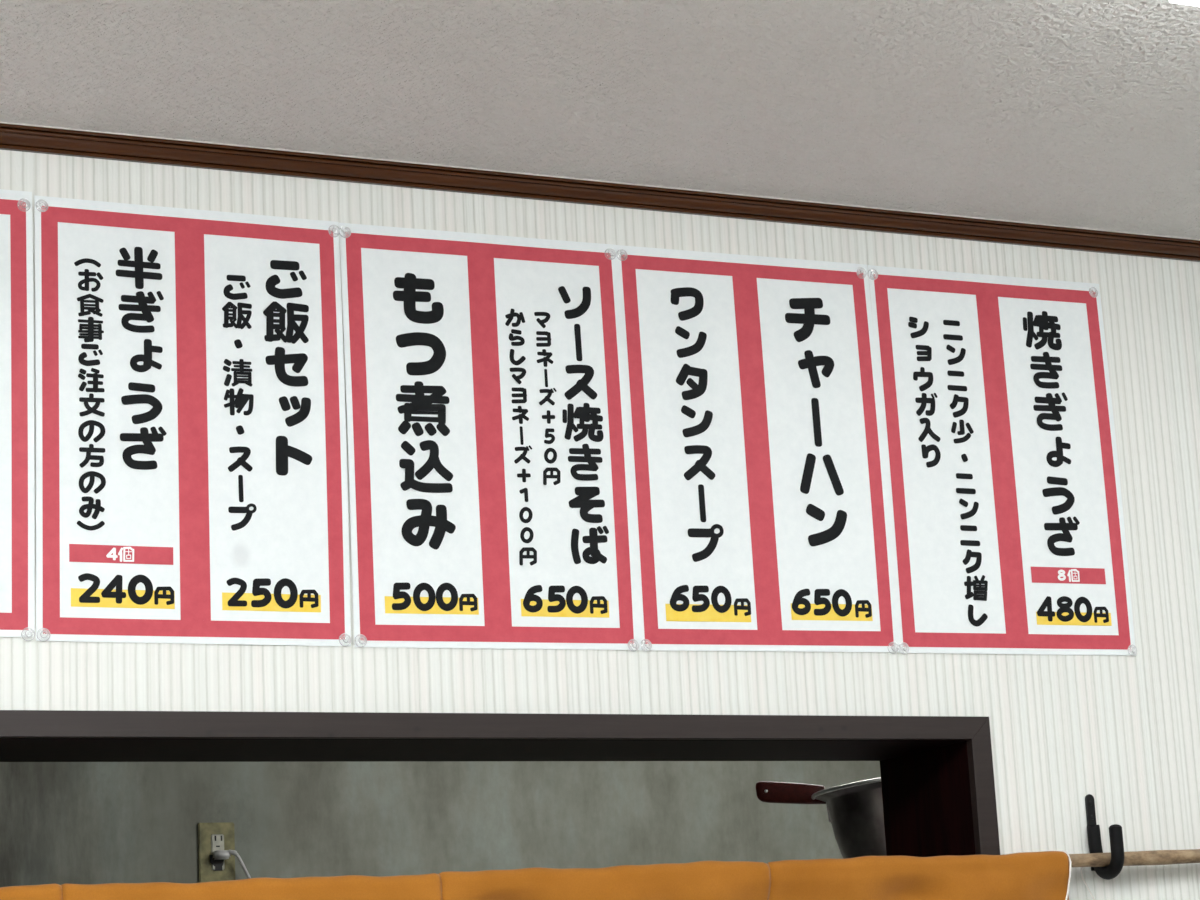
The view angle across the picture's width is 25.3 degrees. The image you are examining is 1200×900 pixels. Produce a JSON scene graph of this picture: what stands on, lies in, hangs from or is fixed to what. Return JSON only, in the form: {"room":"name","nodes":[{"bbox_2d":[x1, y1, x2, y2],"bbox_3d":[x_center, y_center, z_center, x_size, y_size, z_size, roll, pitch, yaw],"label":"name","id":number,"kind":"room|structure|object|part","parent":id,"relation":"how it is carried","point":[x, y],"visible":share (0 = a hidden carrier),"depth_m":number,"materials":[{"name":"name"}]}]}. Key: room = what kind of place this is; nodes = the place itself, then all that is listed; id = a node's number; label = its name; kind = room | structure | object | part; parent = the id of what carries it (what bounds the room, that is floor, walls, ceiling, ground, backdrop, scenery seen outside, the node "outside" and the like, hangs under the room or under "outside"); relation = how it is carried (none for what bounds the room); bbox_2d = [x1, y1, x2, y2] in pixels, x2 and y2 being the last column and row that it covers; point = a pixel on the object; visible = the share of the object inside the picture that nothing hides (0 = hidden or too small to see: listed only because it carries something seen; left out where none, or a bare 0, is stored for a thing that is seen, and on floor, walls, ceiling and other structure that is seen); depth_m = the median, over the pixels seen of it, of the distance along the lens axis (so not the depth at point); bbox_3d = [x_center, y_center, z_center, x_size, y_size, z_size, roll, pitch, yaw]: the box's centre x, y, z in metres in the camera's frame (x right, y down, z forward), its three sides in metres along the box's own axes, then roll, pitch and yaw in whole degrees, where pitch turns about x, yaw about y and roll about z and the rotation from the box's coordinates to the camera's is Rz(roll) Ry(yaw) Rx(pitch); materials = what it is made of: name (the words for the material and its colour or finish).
{"room":"japanese restaurant","nodes":[
{"label":"japanese restaurant","id":0,"kind":"room"},
{"bbox_2d":[0,761,880,886],"bbox_3d":[-0.916,1.419,4.721,5.900,2.500,0.120,3,-14,-25],"label":"wall","id":1,"kind":"structure","parent":0,"point":[61,823],"depth_m":5.09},
{"bbox_2d":[198,822,234,882],"bbox_3d":[-0.705,0.746,4.915,0.068,0.120,0.010,3,-14,-25],"label":"wall socket","id":2,"kind":"object","parent":1,"relation":"attached to","point":[212,837],"visible":0.87,"depth_m":4.91,"materials":[{"name":"beige plastic"}]},
{"bbox_2d":[213,850,250,878],"bbox_3d":[-0.651,0.982,4.859,0.095,0.505,0.032,3,-14,-25],"label":"plug","id":3,"kind":"object","parent":2,"relation":"in","point":[218,854],"visible":0.81,"depth_m":4.89,"materials":[{"name":"white plastic"}]},
{"bbox_2d":[0,0,1199,238],"bbox_3d":[0.701,-0.782,0.834,5.640,0.100,4.485,3,-14,-25],"label":"ceiling","id":4,"kind":"structure","parent":0,"point":[1071,113],"depth_m":2.45,"materials":[{"name":"white paint"}]},
{"bbox_2d":[1169,0,1199,6],"bbox_3d":[1.054,-0.390,2.259,1.238,0.074,0.282,3,-14,-25],"label":"ceiling light","id":5,"kind":"object","parent":4,"relation":"attached to","point":[1185,2],"visible":1,"depth_m":2.11,"materials":[{"name":"white"}]},
{"bbox_2d":[0,150,1199,899],"bbox_3d":[-0.135,0.917,2.469,5.400,2.411,0.175,3,-14,-25],"label":"wall","id":6,"kind":"structure","parent":0,"point":[1123,731],"depth_m":2.77,"materials":[{"name":"paint"}]},
{"bbox_2d":[0,189,34,636],"bbox_3d":[-0.649,-0.043,2.364,0.298,0.418,0.004,3,-14,-25],"label":"menu poster","id":7,"kind":"object","parent":6,"relation":"attached to","point":[17,462],"visible":1,"depth_m":2.42,"materials":[{"name":"paper"}]},
{"bbox_2d":[34,195,350,645],"bbox_3d":[-0.378,-0.026,2.488,0.297,0.417,0.004,3,-14,-25],"label":"menu poster","id":8,"kind":"object","parent":6,"relation":"attached to","point":[192,486],"visible":1,"depth_m":2.49,"materials":[{"name":"paper"}]},
{"bbox_2d":[339,223,639,649],"bbox_3d":[-0.107,-0.012,2.612,0.300,0.419,0.004,3,-14,-25],"label":"menu poster","id":9,"kind":"object","parent":6,"relation":"attached to","point":[491,507],"visible":1,"depth_m":2.61,"materials":[{"name":"paper"}]},
{"bbox_2d":[0,710,999,856],"bbox_3d":[-0.459,0.691,2.369,1.867,0.900,0.191,3,-14,-25],"label":"window frame","id":10,"kind":"structure","parent":6,"relation":"in","point":[938,785],"depth_m":2.62,"materials":[{"name":"brown wood"}]},
{"bbox_3d":[-0.436,0.246,2.393,1.846,0.024,0.011,3,-14,-25],"label":"casing","id":11,"kind":"part","parent":10,"relation":"part of","materials":[{"name":"brown wood"}]},
{"bbox_3d":[0.413,0.702,2.679,0.024,0.869,0.011,3,-14,-25],"label":"casing","id":12,"kind":"part","parent":10,"relation":"part of","materials":[{"name":"brown wood"}]},
{"bbox_2d":[0,122,1199,261],"bbox_3d":[-0.154,-0.269,2.645,5.400,0.019,0.022,3,-14,-25],"label":"trim","id":13,"kind":"structure","parent":6,"relation":"attached to","point":[13,136],"depth_m":2.70,"materials":[{"name":"brown wood"}]},
{"bbox_2d":[616,245,898,651],"bbox_3d":[0.163,0.000,2.736,0.301,0.420,0.004,3,-14,-25],"label":"menu poster","id":14,"kind":"object","parent":6,"relation":"attached to","point":[760,504],"visible":1,"depth_m":2.73,"materials":[{"name":"paper"}]},
{"bbox_2d":[868,265,1135,655],"bbox_3d":[0.432,0.012,2.860,0.300,0.419,0.003,3,-14,-25],"label":"menu poster","id":15,"kind":"object","parent":6,"relation":"attached to","point":[1007,527],"visible":1,"depth_m":2.86,"materials":[{"name":"paper"}]},
{"bbox_2d":[1085,794,1123,879],"bbox_3d":[0.526,0.402,2.782,0.016,0.091,0.050,3,-14,-25],"label":"hook","id":16,"kind":"object","parent":6,"relation":"attached to","point":[1115,866],"visible":1,"depth_m":2.77,"materials":[{"name":"black paint"}]},
{"bbox_2d":[767,849,1199,866],"bbox_3d":[-0.264,0.395,2.414,2.571,0.048,0.016,3,-14,-25],"label":"curtain rod","id":17,"kind":"object","parent":16,"relation":"hanging from","point":[1154,857],"visible":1,"depth_m":2.79,"materials":[{"name":"brown wood"}]},
{"bbox_2d":[0,850,1071,899],"bbox_3d":[-0.301,0.554,2.353,1.748,0.374,0.031,3,-14,-25],"label":"curtain","id":18,"kind":"object","parent":17,"relation":"hanging from","point":[1041,875],"visible":1,"depth_m":2.56,"materials":[{"name":"orange fabric"}]},
{"bbox_3d":[-0.619,0.542,2.209,0.350,0.356,0.024,3,-14,-25],"label":"fabric panel","id":19,"kind":"part","parent":18,"relation":"part of","materials":[{"name":"orange fabric"}]},
{"bbox_3d":[-0.300,0.555,2.355,0.353,0.354,0.023,3,-14,-25],"label":"fabric panel","id":20,"kind":"part","parent":18,"relation":"part of","materials":[{"name":"orange fabric"}]},
{"bbox_3d":[0.017,0.565,2.499,0.344,0.355,0.028,3,-14,-25],"label":"fabric panel","id":21,"kind":"part","parent":18,"relation":"part of","materials":[{"name":"orange fabric"}]},
{"bbox_3d":[0.332,0.578,2.644,0.350,0.355,0.029,3,-14,-25],"label":"fabric panel","id":22,"kind":"part","parent":18,"relation":"part of","materials":[{"name":"orange fabric"}]},
{"bbox_3d":[0.454,0.489,2.720,0.076,0.161,0.012,3,-14,-25],"label":"edge cord","id":23,"kind":"part","parent":18,"relation":"part of","materials":[{"name":"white fabric"}]},
{"bbox_2d":[1080,867,1094,899],"bbox_3d":[0.515,0.470,2.777,0.017,0.081,0.049,-12,-15,35],"label":"thread","id":24,"kind":"object","parent":17,"relation":"hanging from","point":[1082,867],"visible":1,"depth_m":2.78,"materials":[{"name":"white fabric"}]},
{"bbox_3d":[0.745,0.637,3.272,0.960,0.160,0.383,3,-14,-25],"label":"steel shelf","id":25,"kind":"object","parent":6,"relation":"attached to","visible":0},
{"bbox_2d":[756,777,886,858],"bbox_3d":[0.352,0.462,3.164,0.261,0.163,0.227,3,-14,-25],"label":"pot","id":26,"kind":"object","parent":25,"relation":"on","point":[855,809],"visible":0.32,"depth_m":3.12,"materials":[{"name":"metal"}]},
{"bbox_3d":[0.230,0.413,3.212,0.084,0.033,0.021,-6,-13,12],"label":"handle","id":27,"kind":"part","parent":26,"relation":"part of","materials":[{"name":"red wood"}]}
]}

